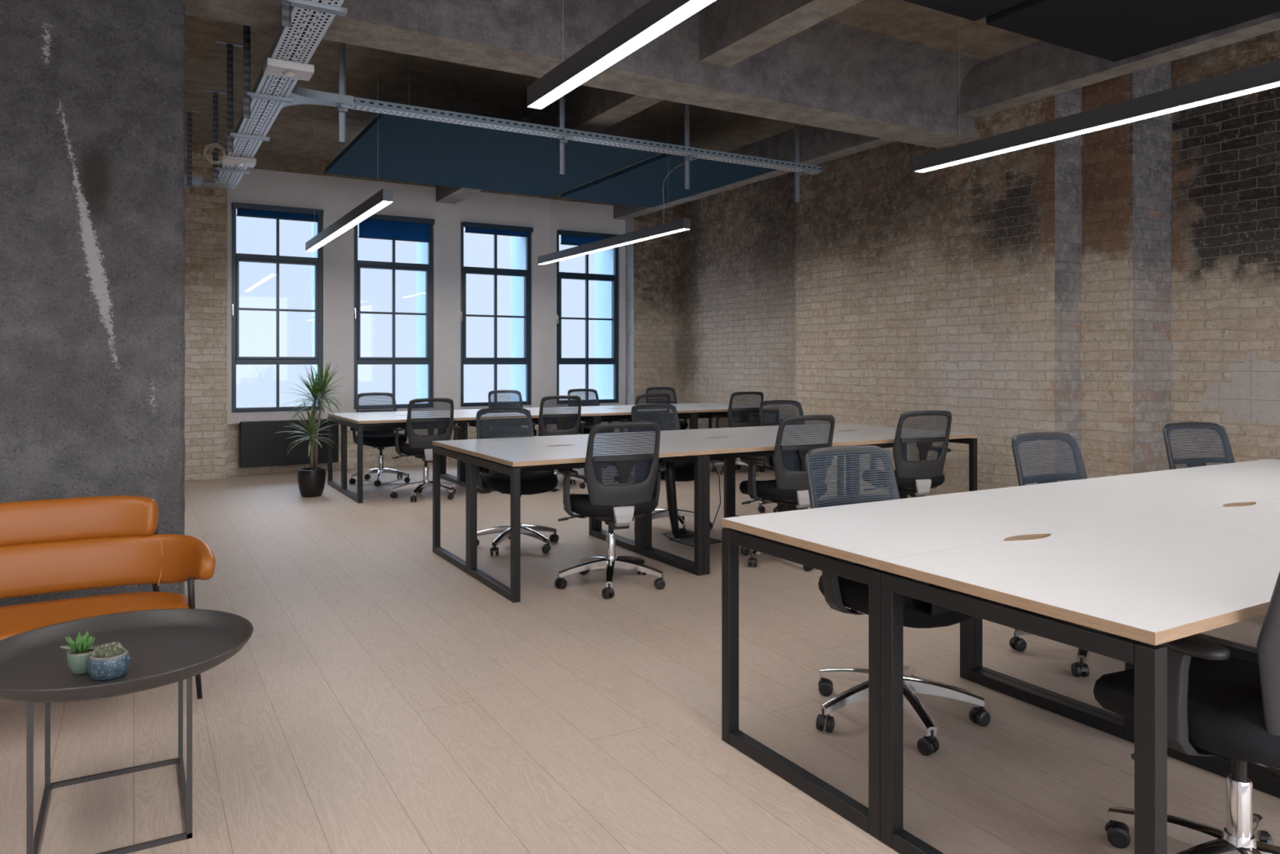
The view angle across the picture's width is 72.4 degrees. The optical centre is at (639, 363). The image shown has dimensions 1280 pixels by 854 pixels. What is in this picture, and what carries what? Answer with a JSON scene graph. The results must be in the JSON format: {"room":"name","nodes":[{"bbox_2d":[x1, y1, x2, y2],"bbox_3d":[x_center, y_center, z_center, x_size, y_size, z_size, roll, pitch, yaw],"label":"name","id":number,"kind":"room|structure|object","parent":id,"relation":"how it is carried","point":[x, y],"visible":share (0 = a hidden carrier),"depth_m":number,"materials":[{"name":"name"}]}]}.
{"room":"open-plan office","nodes":[
{"label":"open-plan office","id":0,"kind":"room"},
{"bbox_2d":[184,142,226,480],"bbox_3d":[-6.396,-0.553,8.730,4.085,3.620,0.480,0,0,-30],"label":"brick wall","id":1,"kind":"structure","parent":0,"point":[206,206],"depth_m":9.44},
{"bbox_2d":[226,421,619,476],"bbox_3d":[-2.487,0.964,11.110,5.065,0.586,0.280,0,0,-30],"label":"wall","id":2,"kind":"structure","parent":0,"point":[371,455],"depth_m":10.39,"materials":[{"name":"paint"}]},
{"bbox_2d":[236,418,338,467],"bbox_3d":[-4.014,0.898,9.980,1.080,0.507,0.135,0,0,-30],"label":"radiator","id":3,"kind":"object","parent":2,"relation":"attached to","point":[260,445],"visible":0.84,"depth_m":9.87,"materials":[{"name":"metal"}]},
{"bbox_2d":[226,168,625,424],"bbox_3d":[-2.476,-0.756,11.070,5.045,2.854,0.360,0,0,-30],"label":"wall","id":4,"kind":"structure","parent":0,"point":[337,197],"depth_m":10.85,"materials":[{"name":"white paint"}]},
{"bbox_2d":[231,208,323,413],"bbox_3d":[-4.279,-0.617,10.242,0.989,2.424,0.765,0,0,-30],"label":"window","id":5,"kind":"structure","parent":4,"relation":"attached to","point":[315,260],"depth_m":9.95,"materials":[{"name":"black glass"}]},
{"bbox_2d":[231,202,324,222],"bbox_3d":[-4.088,-1.127,9.891,0.961,1.300,0.060,0,0,-30],"label":"roller blind","id":6,"kind":"object","parent":4,"relation":"attached to","point":[246,210],"visible":1,"depth_m":9.88,"materials":[{"name":"blue fabric"}]},
{"bbox_2d":[354,224,432,410],"bbox_3d":[-3.143,-0.617,10.901,0.980,2.424,0.765,0,0,-30],"label":"window","id":7,"kind":"structure","parent":4,"relation":"attached to","point":[423,267],"depth_m":10.76,"materials":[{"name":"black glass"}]},
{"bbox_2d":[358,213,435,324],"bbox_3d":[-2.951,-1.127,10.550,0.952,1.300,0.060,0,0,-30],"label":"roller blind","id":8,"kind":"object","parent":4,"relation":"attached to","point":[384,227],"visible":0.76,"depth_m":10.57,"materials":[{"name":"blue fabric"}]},
{"bbox_2d":[247,152,613,205],"bbox_3d":[-2.463,-2.273,11.069,5.065,0.180,0.375,0,0,-30],"label":"lintel","id":9,"kind":"object","parent":4,"relation":"on","point":[264,161],"visible":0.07,"depth_m":10.07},
{"bbox_2d":[460,222,532,408],"bbox_3d":[-2.013,-0.617,11.555,0.986,2.424,0.765,0,0,-30],"label":"window","id":10,"kind":"structure","parent":4,"relation":"attached to","point":[519,272],"depth_m":11.48,"materials":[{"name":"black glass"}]},
{"bbox_2d":[461,222,533,237],"bbox_3d":[-1.821,-1.127,11.205,0.958,1.300,0.060,0,0,-30],"label":"roller blind","id":11,"kind":"object","parent":4,"relation":"attached to","point":[470,227],"visible":1,"depth_m":11.19,"materials":[{"name":"blue fabric"}]},
{"bbox_2d":[557,229,617,248],"bbox_3d":[-0.681,-1.127,11.865,0.947,1.300,0.060,0,0,-30],"label":"roller blind","id":12,"kind":"object","parent":4,"relation":"attached to","point":[567,237],"visible":0.73,"depth_m":11.79,"materials":[{"name":"blue fabric"}]},
{"bbox_2d":[556,230,619,404],"bbox_3d":[-0.873,-0.617,12.216,0.975,2.424,0.765,0,0,-30],"label":"window","id":13,"kind":"structure","parent":4,"relation":"attached to","point":[605,277],"depth_m":12.15,"materials":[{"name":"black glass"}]},
{"bbox_2d":[184,0,1040,187],"bbox_3d":[-0.060,-2.463,3.894,10.600,0.200,15.600,0,0,-30],"label":"ceiling","id":14,"kind":"structure","parent":0,"point":[300,131],"depth_m":7.42,"materials":[{"name":"brown concrete"}]},
{"bbox_2d":[184,109,201,187],"bbox_3d":[-4.245,-2.003,8.225,0.200,0.720,0.190,0,0,-30],"label":"hanger","id":15,"kind":"object","parent":14,"relation":"hanging from","point":[188,183],"visible":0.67,"depth_m":8.17,"materials":[{"name":"metal"}]},
{"bbox_2d":[184,0,344,188],"bbox_3d":[-2.518,-1.730,4.800,1.254,0.060,7.832,0,0,-30],"label":"cable tray","id":16,"kind":"object","parent":15,"relation":"on","point":[299,42],"visible":0.57,"depth_m":5.31,"materials":[{"name":"metal"}]},
{"bbox_2d":[203,139,226,164],"bbox_3d":[-3.411,-1.695,7.009,0.167,0.202,0.056,0,0,-30],"label":"coiled cable","id":17,"kind":"object","parent":16,"relation":"hanging from","point":[217,144],"visible":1,"depth_m":6.98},
{"bbox_2d":[221,155,256,168],"bbox_3d":[-3.332,-1.672,7.257,0.250,0.055,0.180,0,0,-30],"label":"emergency light","id":18,"kind":"object","parent":16,"relation":"attached to","point":[229,160],"visible":0.94,"depth_m":7.21,"materials":[{"name":"white plastic"}]},
{"bbox_2d":[262,57,314,80],"bbox_3d":[-2.005,-1.672,4.987,0.250,0.055,0.180,0,0,-30],"label":"emergency light","id":19,"kind":"object","parent":16,"relation":"attached to","point":[273,67],"visible":1,"depth_m":4.94,"materials":[{"name":"white plastic"}]},
{"bbox_2d":[204,89,249,182],"bbox_3d":[-3.611,-1.973,7.639,0.360,0.780,0.060,0,0,-30],"label":"hanger","id":20,"kind":"object","parent":14,"relation":"hanging from","point":[215,169],"visible":0.93,"depth_m":7.60,"materials":[{"name":"metal"}]},
{"bbox_2d":[216,40,270,152],"bbox_3d":[-2.949,-1.963,6.497,0.360,0.800,0.060,0,0,-30],"label":"hanger","id":21,"kind":"object","parent":14,"relation":"hanging from","point":[230,135],"visible":0.93,"depth_m":6.46,"materials":[{"name":"metal"}]},
{"bbox_2d":[243,25,293,118],"bbox_3d":[-2.393,-1.953,5.536,0.360,0.820,0.060,0,0,-30],"label":"hanger","id":22,"kind":"object","parent":14,"relation":"hanging from","point":[247,95],"visible":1,"depth_m":5.50,"materials":[{"name":"metal"}]},
{"bbox_2d":[280,0,347,27],"bbox_3d":[-1.571,-1.968,4.117,0.360,0.790,0.060,0,0,-30],"label":"hanger","id":23,"kind":"object","parent":14,"relation":"hanging from","point":[286,5],"visible":1,"depth_m":4.10,"materials":[{"name":"metal"}]},
{"bbox_2d":[337,42,351,142],"bbox_3d":[-1.955,-1.921,5.778,0.060,0.876,0.170,0,0,-30],"label":"hanger","id":24,"kind":"object","parent":14,"relation":"hanging from","point":[343,108],"visible":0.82,"depth_m":5.85,"materials":[{"name":"metal"}]},
{"bbox_2d":[281,85,822,174],"bbox_3d":[-0.373,-1.728,6.770,4.437,0.056,0.450,0,0,-30],"label":"cable tray","id":25,"kind":"object","parent":24,"relation":"on","point":[300,95],"visible":0.91,"depth_m":6.37,"materials":[{"name":"metal"}]},
{"bbox_2d":[351,104,819,174],"bbox_3d":[-0.161,-1.701,6.801,4.040,0.002,0.110,0,0,-30],"label":"tray","id":26,"kind":"object","parent":25,"relation":"on","point":[380,108],"depth_m":6.57,"materials":[{"name":"metal"}]},
{"bbox_2d":[662,158,697,223],"bbox_3d":[0.319,-1.468,7.487,0.055,0.469,0.575,0,0,-27],"label":"power cable","id":27,"kind":"object","parent":25,"relation":"hanging from","point":[695,158],"visible":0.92,"depth_m":7.70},
{"bbox_2d":[305,188,393,252],"bbox_3d":[-2.577,-1.753,7.545,0.072,1.221,3.202,0,0,-30],"label":"linear pendant light","id":28,"kind":"object","parent":14,"relation":"hanging from","point":[382,198],"visible":0.95,"depth_m":7.04,"materials":[{"name":"metal"}]},
{"bbox_2d":[324,113,661,196],"bbox_3d":[-1.404,-2.106,8.039,2.410,0.511,2.480,0,0,-30],"label":"acoustic panel","id":29,"kind":"object","parent":14,"relation":"hanging from","point":[396,148],"visible":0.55,"depth_m":7.87,"materials":[{"name":"blue fabric"}]},
{"bbox_2d":[435,84,663,204],"bbox_3d":[-1.060,-2.182,8.533,0.240,0.363,5.450,0,0,-30],"label":"beam","id":30,"kind":"structure","parent":14,"relation":"attached to","point":[587,108],"depth_m":7.31,"materials":[{"name":"grey concrete"}]},
{"bbox_2d":[557,95,573,174],"bbox_3d":[-0.558,-1.901,6.588,0.060,0.916,0.170,0,0,-30],"label":"hanger","id":31,"kind":"object","parent":14,"relation":"hanging from","point":[562,100],"visible":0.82,"depth_m":6.66,"materials":[{"name":"metal"}]},
{"bbox_2d":[184,0,974,148],"bbox_3d":[-1.317,-2.101,5.016,9.150,0.525,0.380,0,0,-30],"label":"beam","id":32,"kind":"structure","parent":14,"relation":"attached to","point":[519,37],"depth_m":5.52,"materials":[{"name":"grey concrete"}]},
{"bbox_2d":[537,217,690,264],"bbox_3d":[-0.373,-1.753,8.752,0.072,1.221,3.082,0,0,-30],"label":"linear pendant light","id":33,"kind":"object","parent":14,"relation":"hanging from","point":[684,224],"visible":0.9,"depth_m":8.38,"materials":[{"name":"metal"}]},
{"bbox_2d":[527,0,716,109],"bbox_3d":[0.298,-1.753,2.582,0.072,1.221,3.072,0,0,-30],"label":"linear pendant light","id":34,"kind":"object","parent":14,"relation":"hanging from","point":[655,18],"visible":1,"depth_m":3.22,"materials":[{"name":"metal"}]},
{"bbox_2d":[560,116,777,207],"bbox_3d":[0.253,-2.106,8.999,1.200,0.511,2.480,0,0,-30],"label":"acoustic panel","id":35,"kind":"object","parent":14,"relation":"hanging from","point":[641,184],"visible":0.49,"depth_m":8.85,"materials":[{"name":"blue fabric"}]},
{"bbox_2d":[683,103,700,189],"bbox_3d":[0.424,-1.901,7.157,0.060,0.916,0.170,0,0,-30],"label":"hanger","id":36,"kind":"object","parent":14,"relation":"hanging from","point":[686,107],"visible":0.82,"depth_m":7.23,"materials":[{"name":"metal"}]},
{"bbox_2d":[613,124,895,219],"bbox_3d":[1.085,-2.182,9.776,0.200,0.363,5.450,0,0,-30],"label":"beam","id":37,"kind":"structure","parent":14,"relation":"attached to","point":[817,145],"depth_m":8.81,"materials":[{"name":"grey concrete"}]},
{"bbox_2d":[699,0,863,67],"bbox_3d":[2.754,-2.182,1.948,0.240,0.363,9.010,0,0,-30],"label":"beam","id":38,"kind":"structure","parent":14,"relation":"attached to","point":[731,32],"depth_m":5.37,"materials":[{"name":"grey concrete"}]},
{"bbox_2d":[793,123,810,202],"bbox_3d":[1.441,-1.901,7.746,0.060,0.916,0.170,0,0,-30],"label":"hanger","id":39,"kind":"object","parent":14,"relation":"hanging from","point":[797,175],"visible":0.82,"depth_m":7.82,"materials":[{"name":"metal"}]},
{"bbox_2d":[750,19,983,102],"bbox_3d":[1.643,-2.233,6.361,2.260,0.260,0.260,0,0,-30],"label":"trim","id":40,"kind":"structure","parent":14,"relation":"attached to","point":[828,46],"depth_m":6.47,"materials":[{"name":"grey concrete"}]},
{"bbox_2d":[902,0,1026,21],"bbox_3d":[1.421,-2.116,3.112,2.380,0.491,2.480,0,0,-30],"label":"acoustic panel","id":41,"kind":"object","parent":14,"relation":"hanging from","point":[971,10],"visible":1,"depth_m":4.57,"materials":[{"name":"black fabric"}]},
{"bbox_2d":[914,59,1279,173],"bbox_3d":[2.448,-1.753,3.863,0.072,1.221,3.132,0,0,-30],"label":"linear pendant light","id":42,"kind":"object","parent":14,"relation":"hanging from","point":[1266,76],"visible":1,"depth_m":4.15,"materials":[{"name":"metal"}]},
{"bbox_2d":[957,11,1279,118],"bbox_3d":[4.900,-2.182,3.192,0.200,0.363,9.010,0,0,-30],"label":"beam","id":43,"kind":"structure","parent":14,"relation":"attached to","point":[1040,69],"depth_m":6.34,"materials":[{"name":"grey concrete"}]},
{"bbox_2d":[986,0,1279,62],"bbox_3d":[3.049,-2.116,4.053,1.200,0.491,2.478,0,0,-30],"label":"acoustic panel","id":44,"kind":"object","parent":14,"relation":"hanging from","point":[1112,30],"visible":1,"depth_m":4.76,"materials":[{"name":"black fabric"}]},
{"bbox_2d":[0,459,1279,853],"bbox_3d":[-0.147,1.307,3.844,10.400,0.100,15.600,0,0,-30],"label":"floor","id":45,"kind":"structure","parent":0,"point":[381,697],"depth_m":3.08,"materials":[{"name":"brown wood"}]},
{"bbox_2d":[0,0,185,606],"bbox_3d":[-2.687,-0.553,4.089,0.955,3.620,0.935,0,0,-30],"label":"wall","id":46,"kind":"structure","parent":45,"relation":"on","point":[92,92],"depth_m":3.75,"materials":[{"name":"concrete"}]},
{"bbox_2d":[0,495,215,698],"bbox_3d":[-2.101,0.890,3.127,1.037,0.737,0.619,0,0,-30],"label":"leather sofa","id":47,"kind":"object","parent":45,"relation":"on","point":[52,545],"visible":0.95,"depth_m":3.33,"materials":[{"name":"leather"}]},
{"bbox_2d":[0,608,253,853],"bbox_3d":[-1.453,1.017,2.429,0.694,0.479,0.694,0,0,-30],"label":"coffee table","id":48,"kind":"object","parent":45,"relation":"on","point":[165,646],"visible":0.97,"depth_m":2.46,"materials":[{"name":"metal"}]},
{"bbox_2d":[60,631,98,674],"bbox_3d":[-1.491,0.770,2.329,0.081,0.104,0.081,0,0,19],"label":"potted succulent","id":49,"kind":"object","parent":48,"relation":"on","point":[77,653],"visible":0.88,"depth_m":2.31,"materials":[{"name":"green plant"}]},
{"bbox_2d":[66,645,97,674],"bbox_3d":[-1.486,0.793,2.331,0.072,0.058,0.072,0,0,-30],"label":"pot","id":50,"kind":"object","parent":49,"relation":"attached to","point":[77,656],"depth_m":2.31,"materials":[{"name":"green ceramic"}]},
{"bbox_2d":[87,642,131,680],"bbox_3d":[-1.399,0.779,2.302,0.095,0.086,0.095,0,0,-40],"label":"potted cactus","id":51,"kind":"object","parent":48,"relation":"on","point":[108,662],"visible":1,"depth_m":2.27,"materials":[{"name":"blue ceramic"}]},
{"bbox_2d":[0,608,253,702],"bbox_3d":[-1.453,0.803,2.429,0.694,0.051,0.694,0,0,-30],"label":"tray","id":52,"kind":"object","parent":48,"relation":"on","point":[165,646],"depth_m":2.49,"materials":[{"name":"metal"}]},
{"bbox_2d":[275,362,350,497],"bbox_3d":[-3.094,0.620,8.294,0.697,1.273,0.616,0,0,-30],"label":"dracaena","id":53,"kind":"object","parent":45,"relation":"on","point":[311,481],"visible":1,"depth_m":8.25,"materials":[{"name":"plant"}]},
{"bbox_2d":[297,466,325,497],"bbox_3d":[-3.116,1.128,8.295,0.252,0.258,0.252,0,0,-30],"label":"pot","id":54,"kind":"object","parent":53,"relation":"attached to","point":[311,481],"depth_m":8.20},
{"bbox_2d":[349,392,409,485],"bbox_3d":[-2.760,0.785,9.270,0.626,0.943,0.618,0,0,-30],"label":"office chair","id":55,"kind":"object","parent":45,"relation":"on","point":[379,439],"visible":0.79,"depth_m":9.25,"materials":[{"name":"grey plastic"}]},
{"bbox_2d":[327,409,458,493],"bbox_3d":[-2.549,0.887,9.087,1.209,0.740,0.716,0,0,-30],"label":"office desk","id":56,"kind":"object","parent":45,"relation":"on","point":[339,415],"visible":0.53,"depth_m":9.06,"materials":[{"name":"white laminate"}]},
{"bbox_2d":[342,413,486,502],"bbox_3d":[-2.190,0.887,8.467,1.209,0.740,0.716,0,0,-30],"label":"office desk","id":57,"kind":"object","parent":45,"relation":"on","point":[373,423],"visible":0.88,"depth_m":8.38,"materials":[{"name":"white laminate"}]},
{"bbox_2d":[352,423,455,431],"bbox_3d":[-2.344,0.627,8.733,1.010,0.060,0.070,0,0,-30],"label":"basket","id":58,"kind":"object","parent":57,"relation":"on","point":[372,428],"depth_m":8.59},
{"bbox_2d":[390,397,459,502],"bbox_3d":[-2.024,0.785,8.223,0.642,0.943,0.636,0,0,-26],"label":"office chair","id":59,"kind":"object","parent":45,"relation":"on","point":[420,445],"visible":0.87,"depth_m":8.02,"materials":[{"name":"grey plastic"}]},
{"bbox_2d":[442,407,564,478],"bbox_3d":[-1.502,0.887,9.694,1.209,0.740,0.716,0,0,-30],"label":"office desk","id":60,"kind":"object","parent":45,"relation":"on","point":[531,409],"visible":0.08,"depth_m":9.67,"materials":[{"name":"white laminate"}]},
{"bbox_2d":[488,390,536,435],"bbox_3d":[-1.496,0.785,10.140,0.626,0.943,0.618,0,0,-30],"label":"office chair","id":61,"kind":"object","parent":45,"relation":"on","point":[493,392],"visible":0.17,"depth_m":10.31,"materials":[{"name":"fabric"}]},
{"bbox_2d":[475,407,559,555],"bbox_3d":[-0.841,0.785,6.000,0.623,0.943,0.617,0,0,-30],"label":"office chair","id":62,"kind":"object","parent":45,"relation":"on","point":[532,482],"visible":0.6,"depth_m":5.97,"materials":[{"name":"fabric"}]},
{"bbox_2d":[463,410,597,493],"bbox_3d":[-1.143,0.887,9.074,1.209,0.740,0.716,0,0,-30],"label":"office desk","id":63,"kind":"object","parent":45,"relation":"on","point":[535,415],"visible":0.27,"depth_m":9.05,"materials":[{"name":"white laminate"}]},
{"bbox_2d":[471,420,538,426],"bbox_3d":[-1.297,0.627,9.340,1.010,0.060,0.070,0,0,-30],"label":"basket","id":64,"kind":"object","parent":63,"relation":"on","point":[473,424],"depth_m":9.25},
{"bbox_2d":[432,434,642,573],"bbox_3d":[-0.682,0.887,5.819,1.209,0.740,0.716,0,0,-30],"label":"office desk","id":65,"kind":"object","parent":45,"relation":"on","point":[455,449],"visible":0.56,"depth_m":5.80,"materials":[{"name":"white laminate"}]},
{"bbox_2d":[479,466,484,472],"bbox_3d":[-0.528,0.627,5.553,1.010,0.060,0.070,0,0,-30],"label":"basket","id":66,"kind":"object","parent":65,"relation":"on","point":[481,468],"depth_m":5.31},
{"bbox_2d":[524,395,586,491],"bbox_3d":[-0.868,0.785,8.860,0.624,0.943,0.618,0,0,-20],"label":"office chair","id":67,"kind":"object","parent":45,"relation":"on","point":[557,421],"visible":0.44,"depth_m":8.67,"materials":[{"name":"grey plastic"}]},
{"bbox_2d":[467,440,703,602],"bbox_3d":[-0.323,0.887,5.199,1.209,0.740,0.716,0,0,-30],"label":"office desk","id":68,"kind":"object","parent":45,"relation":"on","point":[510,461],"visible":0.8,"depth_m":5.17,"materials":[{"name":"white laminate"}]},
{"bbox_2d":[484,462,636,474],"bbox_3d":[-0.476,0.627,5.465,1.010,0.060,0.070,0,0,-30],"label":"basket","id":69,"kind":"object","parent":68,"relation":"on","point":[487,471],"depth_m":5.36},
{"bbox_2d":[544,404,633,431],"bbox_3d":[-0.455,0.887,10.300,1.209,0.740,0.716,0,0,-30],"label":"office desk","id":70,"kind":"object","parent":45,"relation":"on","point":[616,406],"visible":0.09,"depth_m":10.29,"materials":[{"name":"white laminate"}]},
{"bbox_2d":[567,388,613,468],"bbox_3d":[-0.585,0.785,10.680,0.620,0.943,0.611,0,0,-30],"label":"office chair","id":71,"kind":"object","parent":45,"relation":"on","point":[587,426],"visible":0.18,"depth_m":10.88,"materials":[{"name":"grey plastic"}]},
{"bbox_2d":[554,421,666,598],"bbox_3d":[-0.177,0.785,4.978,0.622,0.943,0.616,0,0,-22],"label":"office chair","id":72,"kind":"object","parent":45,"relation":"on","point":[616,505],"visible":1,"depth_m":4.79,"materials":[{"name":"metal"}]},
{"bbox_2d":[569,408,694,477],"bbox_3d":[-0.096,0.887,9.681,1.209,0.740,0.716,0,0,-30],"label":"office desk","id":73,"kind":"object","parent":45,"relation":"on","point":[603,415],"visible":0.34,"depth_m":9.66,"materials":[{"name":"white laminate"}]},
{"bbox_2d":[580,417,648,422],"bbox_3d":[-0.250,0.627,9.946,1.010,0.060,0.070,0,0,-30],"label":"basket","id":74,"kind":"object","parent":73,"relation":"on","point":[602,420],"depth_m":9.85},
{"bbox_2d":[613,393,671,481],"bbox_3d":[0.018,0.785,9.429,0.618,0.943,0.611,0,0,-31],"label":"office chair","id":75,"kind":"object","parent":45,"relation":"on","point":[655,397],"visible":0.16,"depth_m":9.22,"materials":[{"name":"grey plastic"}]},
{"bbox_2d":[644,386,688,429],"bbox_3d":[0.358,0.785,11.395,0.626,0.943,0.620,0,0,-18],"label":"office chair","id":76,"kind":"object","parent":45,"relation":"on","point":[683,424],"visible":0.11,"depth_m":11.62,"materials":[{"name":"fabric"}]},
{"bbox_2d":[631,403,712,534],"bbox_3d":[0.221,0.785,6.638,0.626,0.943,0.616,0,0,-30],"label":"office chair","id":77,"kind":"object","parent":45,"relation":"on","point":[683,470],"visible":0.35,"depth_m":6.71,"materials":[{"name":"grey plastic"}]},
{"bbox_2d":[595,427,785,542],"bbox_3d":[0.365,0.887,6.425,1.209,0.740,0.716,0,0,-30],"label":"office desk","id":78,"kind":"object","parent":45,"relation":"on","point":[718,432],"visible":0.2,"depth_m":6.49,"materials":[{"name":"white laminate"}]},
{"bbox_2d":[662,529,721,546],"bbox_3d":[0.368,1.244,6.240,0.280,0.024,0.389,0,0,-34],"label":"box","id":79,"kind":"object","parent":45,"relation":"on","point":[687,539],"visible":0.63,"depth_m":6.24,"materials":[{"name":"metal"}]},
{"bbox_2d":[664,462,679,540],"bbox_3d":[0.231,0.955,6.188,0.071,0.604,0.152,0,0,42],"label":"cable sleeve","id":80,"kind":"object","parent":79,"relation":"on","point":[670,484],"visible":0.94,"depth_m":6.16,"materials":[{"name":"black plastic"}]},
{"bbox_2d":[710,459,720,529],"bbox_3d":[0.507,0.951,6.236,0.097,0.594,0.194,0,0,33],"label":"cable","id":81,"kind":"object","parent":79,"relation":"attached to","point":[711,460],"visible":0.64,"depth_m":6.28,"materials":[{"name":"black plastic"}]},
{"bbox_2d":[668,402,741,461],"bbox_3d":[0.592,0.887,10.907,1.209,0.740,0.716,0,0,-30],"label":"office desk","id":82,"kind":"object","parent":45,"relation":"on","point":[706,404],"visible":0.06,"depth_m":11.02,"materials":[{"name":"white laminate"}]},
{"bbox_2d":[662,404,778,470],"bbox_3d":[0.951,0.887,10.287,1.209,0.740,0.716,0,0,-30],"label":"office desk","id":83,"kind":"object","parent":45,"relation":"on","point":[708,411],"visible":0.16,"depth_m":10.24,"materials":[{"name":"white laminate"}]},
{"bbox_2d":[669,413,741,418],"bbox_3d":[0.797,0.627,10.553,1.010,0.060,0.070,0,0,-30],"label":"cable tray","id":84,"kind":"object","parent":83,"relation":"on","point":[724,415],"depth_m":10.51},
{"bbox_2d":[711,391,764,475],"bbox_3d":[1.142,0.785,10.051,0.622,0.943,0.612,0,0,-20],"label":"office chair","id":85,"kind":"object","parent":45,"relation":"on","point":[746,411],"visible":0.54,"depth_m":9.87,"materials":[{"name":"grey plastic"}]},
{"bbox_2d":[644,434,854,574],"bbox_3d":[0.725,0.887,5.805,1.209,0.740,0.716,0,0,-30],"label":"office desk","id":86,"kind":"object","parent":45,"relation":"on","point":[713,448],"visible":0.35,"depth_m":5.69,"materials":[{"name":"white laminate"}]},
{"bbox_2d":[658,452,782,462],"bbox_3d":[0.571,0.627,6.071,1.010,0.060,0.070,0,0,-30],"label":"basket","id":87,"kind":"object","parent":86,"relation":"on","point":[664,460],"depth_m":6.07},
{"bbox_2d":[739,414,835,571],"bbox_3d":[0.930,0.785,5.559,0.619,0.943,0.608,0,0,-26],"label":"office chair","id":88,"kind":"object","parent":45,"relation":"on","point":[789,488],"visible":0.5,"depth_m":5.38,"materials":[{"name":"grey plastic"}]},
{"bbox_2d":[757,400,831,512],"bbox_3d":[1.302,0.785,7.238,0.636,0.943,0.630,0,0,-22],"label":"office chair","id":89,"kind":"object","parent":45,"relation":"on","point":[769,462],"visible":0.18,"depth_m":7.41,"materials":[{"name":"grey plastic"}]},
{"bbox_2d":[730,422,899,516],"bbox_3d":[1.412,0.887,7.032,1.209,0.740,0.716,0,0,-30],"label":"office desk","id":90,"kind":"object","parent":45,"relation":"on","point":[838,426],"visible":0.16,"depth_m":7.01,"materials":[{"name":"white laminate"}]},
{"bbox_2d":[785,427,977,511],"bbox_3d":[1.772,0.887,6.412,1.209,0.740,0.716,0,0,-30],"label":"office desk","id":91,"kind":"object","parent":45,"relation":"on","point":[882,437],"visible":0.24,"depth_m":6.39,"materials":[{"name":"white laminate"}]},
{"bbox_2d":[797,444,902,451],"bbox_3d":[1.617,0.627,6.678,1.010,0.060,0.070,0,0,-30],"label":"cable tray","id":92,"kind":"object","parent":91,"relation":"on","point":[880,446],"depth_m":6.81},
{"bbox_2d":[804,444,991,755],"bbox_3d":[0.886,0.785,3.106,0.625,0.943,0.617,0,0,-28],"label":"office chair","id":93,"kind":"object","parent":45,"relation":"on","point":[839,593],"visible":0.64,"depth_m":3.06,"materials":[{"name":"fabric"}]},
{"bbox_2d":[862,410,951,498],"bbox_3d":[1.858,0.785,6.113,0.625,0.943,0.614,0,0,-18],"label":"office chair","id":94,"kind":"object","parent":45,"relation":"on","point":[915,478],"visible":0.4,"depth_m":5.90,"materials":[{"name":"grey plastic"}]},
{"bbox_2d":[721,491,1143,840],"bbox_3d":[0.974,0.887,2.911,1.209,0.740,0.716,0,0,-30],"label":"office desk","id":95,"kind":"object","parent":45,"relation":"on","point":[849,541],"visible":0.78,"depth_m":2.80,"materials":[{"name":"white laminate"}]},
{"bbox_2d":[902,595,911,606],"bbox_3d":[1.128,0.627,2.645,1.010,0.060,0.070,0,0,-30],"label":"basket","id":96,"kind":"object","parent":95,"relation":"on","point":[906,600],"depth_m":2.37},
{"bbox_2d":[1008,431,1089,676],"bbox_3d":[1.947,0.785,3.736,0.621,0.943,0.614,0,0,-26],"label":"office chair","id":97,"kind":"object","parent":45,"relation":"on","point":[1082,668],"visible":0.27,"depth_m":3.92,"materials":[{"name":"fabric"}]},
{"bbox_2d":[880,519,1279,853],"bbox_3d":[1.333,0.887,2.291,1.209,0.740,0.716,0,0,-30],"label":"office desk","id":98,"kind":"object","parent":45,"relation":"on","point":[1122,591],"visible":1,"depth_m":2.12,"materials":[{"name":"white laminate"}]},
{"bbox_2d":[911,597,955,615],"bbox_3d":[1.179,0.627,2.557,1.010,0.060,0.070,0,0,-30],"label":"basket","id":99,"kind":"object","parent":98,"relation":"on","point":[925,607],"depth_m":2.32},
{"bbox_2d":[968,472,1279,722],"bbox_3d":[2.021,0.887,3.518,1.209,0.740,0.716,0,0,-30],"label":"office desk","id":100,"kind":"object","parent":45,"relation":"on","point":[1140,495],"visible":0.3,"depth_m":3.45,"materials":[{"name":"white laminate"}]},
{"bbox_2d":[1093,571,1279,853],"bbox_3d":[1.379,0.785,2.047,0.627,0.943,0.621,0,0,-24],"label":"office chair","id":101,"kind":"object","parent":45,"relation":"on","point":[1219,702],"visible":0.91,"depth_m":1.94,"materials":[{"name":"fabric"}]},
{"bbox_2d":[1163,422,1235,469],"bbox_3d":[3.011,0.785,4.413,0.623,0.943,0.611,0,0,-16],"label":"office chair","id":102,"kind":"object","parent":45,"relation":"on","point":[1195,461],"visible":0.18,"depth_m":4.64,"materials":[{"name":"grey plastic"}]},
{"bbox_2d":[1142,458,1279,650],"bbox_3d":[3.068,0.887,4.124,1.209,0.740,0.716,0,0,-30],"label":"office desk","id":103,"kind":"object","parent":45,"relation":"on","point":[1264,473],"visible":0.23,"depth_m":4.09,"materials":[{"name":"white laminate"}]},
{"bbox_2d":[1146,497,1279,777],"bbox_3d":[2.380,0.887,2.898,1.209,0.740,0.716,0,0,-30],"label":"office desk","id":104,"kind":"object","parent":45,"relation":"on","point":[1262,518],"visible":0.15,"depth_m":2.89,"materials":[{"name":"white laminate"}]},
{"bbox_2d":[623,29,1279,497],"bbox_3d":[3.890,-0.553,6.183,1.070,3.620,15.200,0,0,-30],"label":"wall","id":105,"kind":"structure","parent":0,"point":[1107,288],"depth_m":6.83,"materials":[{"name":"brick"}]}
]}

